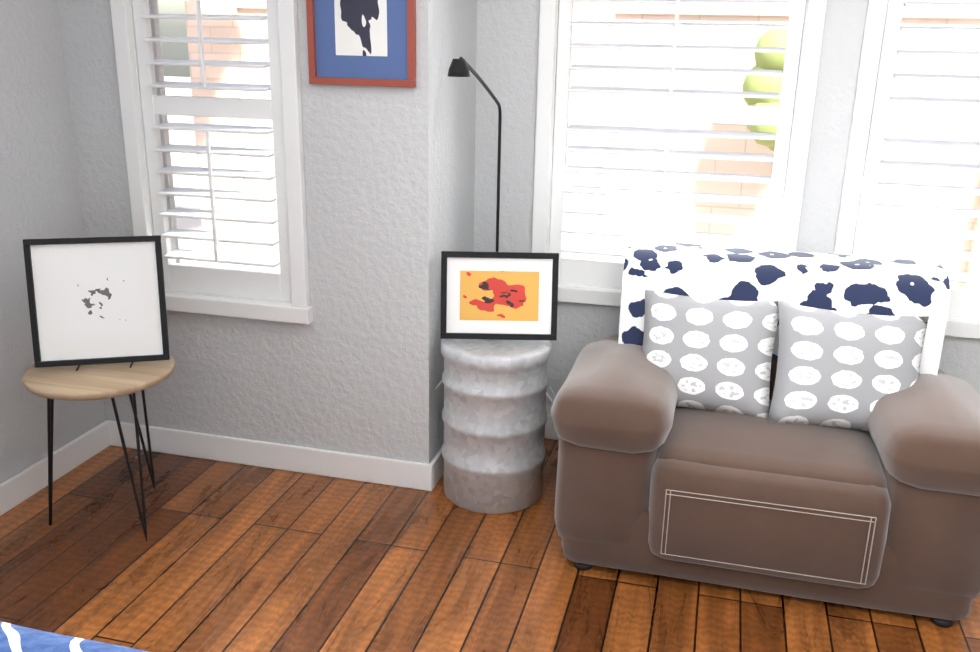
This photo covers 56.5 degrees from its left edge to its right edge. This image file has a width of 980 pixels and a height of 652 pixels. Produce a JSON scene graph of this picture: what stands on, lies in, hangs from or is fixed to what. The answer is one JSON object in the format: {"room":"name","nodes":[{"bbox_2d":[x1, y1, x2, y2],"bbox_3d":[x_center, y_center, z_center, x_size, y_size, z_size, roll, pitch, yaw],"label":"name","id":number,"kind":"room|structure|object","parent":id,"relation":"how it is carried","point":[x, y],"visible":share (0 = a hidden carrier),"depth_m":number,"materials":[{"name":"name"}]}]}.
{"room":"living room","nodes":[
{"label":"living room","id":0,"kind":"room"},
{"bbox_2d":[0,0,106,483],"bbox_3d":[-2.261,-0.045,0.706,0.160,2.740,5.820,6,18,14],"label":"wall","id":1,"kind":"structure","parent":0,"point":[39,192],"depth_m":3.11,"materials":[{"name":"grey paint"}]},
{"bbox_2d":[0,420,111,515],"bbox_3d":[-2.201,1.218,1.086,0.016,0.105,5.500,6,18,14],"label":"baseboard","id":2,"kind":"structure","parent":1,"relation":"attached to","point":[22,486],"depth_m":3.32,"materials":[{"name":"white wood"}]},
{"bbox_2d":[57,0,443,463],"bbox_3d":[-0.828,-0.792,3.132,1.340,2.740,0.185,6,18,14],"label":"wall","id":3,"kind":"structure","parent":0,"point":[323,380],"depth_m":3.19,"materials":[{"name":"grey paint"}]},
{"bbox_2d":[110,0,312,324],"bbox_3d":[-0.933,-0.959,3.076,0.690,1.890,0.165,6,18,14],"label":"window","id":4,"kind":"structure","parent":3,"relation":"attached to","point":[148,104],"depth_m":3.16,"materials":[{"name":"white"}]},
{"bbox_2d":[108,420,439,490],"bbox_3d":[-0.849,0.487,3.460,1.326,0.105,0.021,6,18,14],"label":"baseboard","id":5,"kind":"structure","parent":3,"relation":"attached to","point":[358,467],"depth_m":3.43,"materials":[{"name":"white wood"}]},
{"bbox_2d":[381,0,476,463],"bbox_3d":[-0.182,-0.822,3.269,0.160,2.740,0.730,6,18,14],"label":"wall","id":6,"kind":"structure","parent":0,"point":[454,136],"depth_m":3.21,"materials":[{"name":"grey paint"}]},
{"bbox_2d":[434,447,443,477],"bbox_3d":[-0.145,0.467,3.566,0.016,0.105,0.510,6,18,14],"label":"baseboard","id":7,"kind":"structure","parent":6,"relation":"attached to","point":[439,455],"depth_m":3.40,"materials":[{"name":"white wood"}]},
{"bbox_2d":[0,438,979,651],"bbox_3d":[-0.238,1.427,0.926,4.250,0.120,6.390,6,18,14],"label":"floor","id":8,"kind":"structure","parent":0,"point":[229,557],"depth_m":2.76,"materials":[{"name":"brown wood"}]},
{"bbox_2d":[0,621,148,651],"bbox_3d":[-1.114,0.775,0.863,2.071,1.126,1.793,6,18,14],"label":"bed","id":9,"kind":"object","parent":8,"relation":"on","point":[15,638],"visible":1,"depth_m":1.49,"materials":[{"name":"blue fabric"},{"name":"white fabric"}]},
{"bbox_2d":[22,235,174,540],"bbox_3d":[-1.248,0.194,2.941,0.452,0.957,0.452,6,18,14],"label":"side table","id":10,"kind":"object","parent":8,"relation":"on","point":[98,318],"visible":1,"depth_m":2.87,"materials":[{"name":"brown wood"}]},
{"bbox_2d":[22,235,169,371],"bbox_3d":[-1.232,-0.073,2.884,0.390,0.414,0.273,6,18,14],"label":"picture","id":11,"kind":"object","parent":10,"relation":"on","point":[97,304],"depth_m":2.88,"materials":[{"name":"white paper"}]},
{"bbox_2d":[447,57,501,251],"bbox_3d":[-0.041,-0.164,3.221,0.210,1.521,0.739,6,18,14],"label":"floor lamp","id":12,"kind":"object","parent":8,"relation":"on","point":[460,67],"visible":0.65,"depth_m":3.17,"materials":[{"name":"black metal"}]},
{"bbox_2d":[435,251,558,513],"bbox_3d":[0.019,0.180,3.199,0.427,0.881,0.384,6,18,14],"label":"table","id":13,"kind":"object","parent":8,"relation":"on","point":[498,331],"visible":1,"depth_m":3.12,"materials":[{"name":"metal"}]},
{"bbox_2d":[440,251,558,340],"bbox_3d":[0.032,-0.095,3.131,0.404,0.315,0.171,6,18,14],"label":"picture","id":14,"kind":"object","parent":13,"relation":"on","point":[486,296],"depth_m":3.13,"materials":[{"name":"paper"}]},
{"bbox_2d":[551,240,979,627],"bbox_3d":[0.896,0.265,2.950,1.293,0.904,0.966,6,18,14],"label":"recliner","id":15,"kind":"object","parent":8,"relation":"on","point":[805,425],"visible":1,"depth_m":2.71,"materials":[{"name":"brown leather"}]},
{"bbox_2d":[618,240,950,375],"bbox_3d":[0.965,-0.091,3.094,1.000,0.310,0.367,6,18,14],"label":"throw","id":16,"kind":"object","parent":15,"relation":"on","point":[919,290],"depth_m":2.94,"materials":[{"name":"white fabric"}]},
{"bbox_2d":[474,0,979,414],"bbox_3d":[1.220,-0.776,3.211,2.910,2.740,0.160,6,18,14],"label":"wall","id":17,"kind":"structure","parent":0,"point":[507,51],"depth_m":3.37,"materials":[{"name":"grey paint"}]},
{"bbox_2d":[544,414,558,439],"bbox_3d":[1.159,0.503,3.534,2.560,0.105,0.016,6,18,14],"label":"baseboard","id":18,"kind":"structure","parent":17,"relation":"attached to","point":[550,433],"depth_m":3.75,"materials":[{"name":"white"}]},
{"bbox_2d":[532,0,826,306],"bbox_3d":[0.661,-0.960,3.259,0.990,1.840,0.165,6,18,14],"label":"window","id":19,"kind":"structure","parent":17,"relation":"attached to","point":[594,281],"depth_m":3.31,"materials":[{"name":"white"}]},
{"bbox_2d":[833,0,979,338],"bbox_3d":[1.725,-0.856,3.002,0.990,1.840,0.165,6,18,14],"label":"window","id":20,"kind":"structure","parent":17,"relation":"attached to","point":[873,119],"depth_m":3.12,"materials":[{"name":"white"}]},
{"label":"outside","id":21,"kind":"structure","parent":0,"visible":0},
{"bbox_2d":[164,76,279,271],"bbox_3d":[0.011,1.312,1.759,60.000,0.100,60.000,6,18,14],"label":"ground","id":22,"kind":"structure","parent":21,"point":[190,160],"depth_m":9.33,"materials":[{"name":"beige"}]},
{"bbox_2d":[185,0,979,288],"bbox_3d":[7.471,-3.406,9.379,18.010,4.614,9.380,6,18,14],"label":"house","id":23,"kind":"structure","parent":22,"relation":"on","point":[954,17],"depth_m":6.60,"materials":[{"name":"paint"}]},
{"bbox_2d":[742,29,787,150],"bbox_3d":[1.959,-1.031,6.149,0.616,1.866,0.386,6,18,14],"label":"bush","id":24,"kind":"object","parent":22,"relation":"on","point":[750,85],"depth_m":5.90,"materials":[{"name":"green plant"}]}
]}

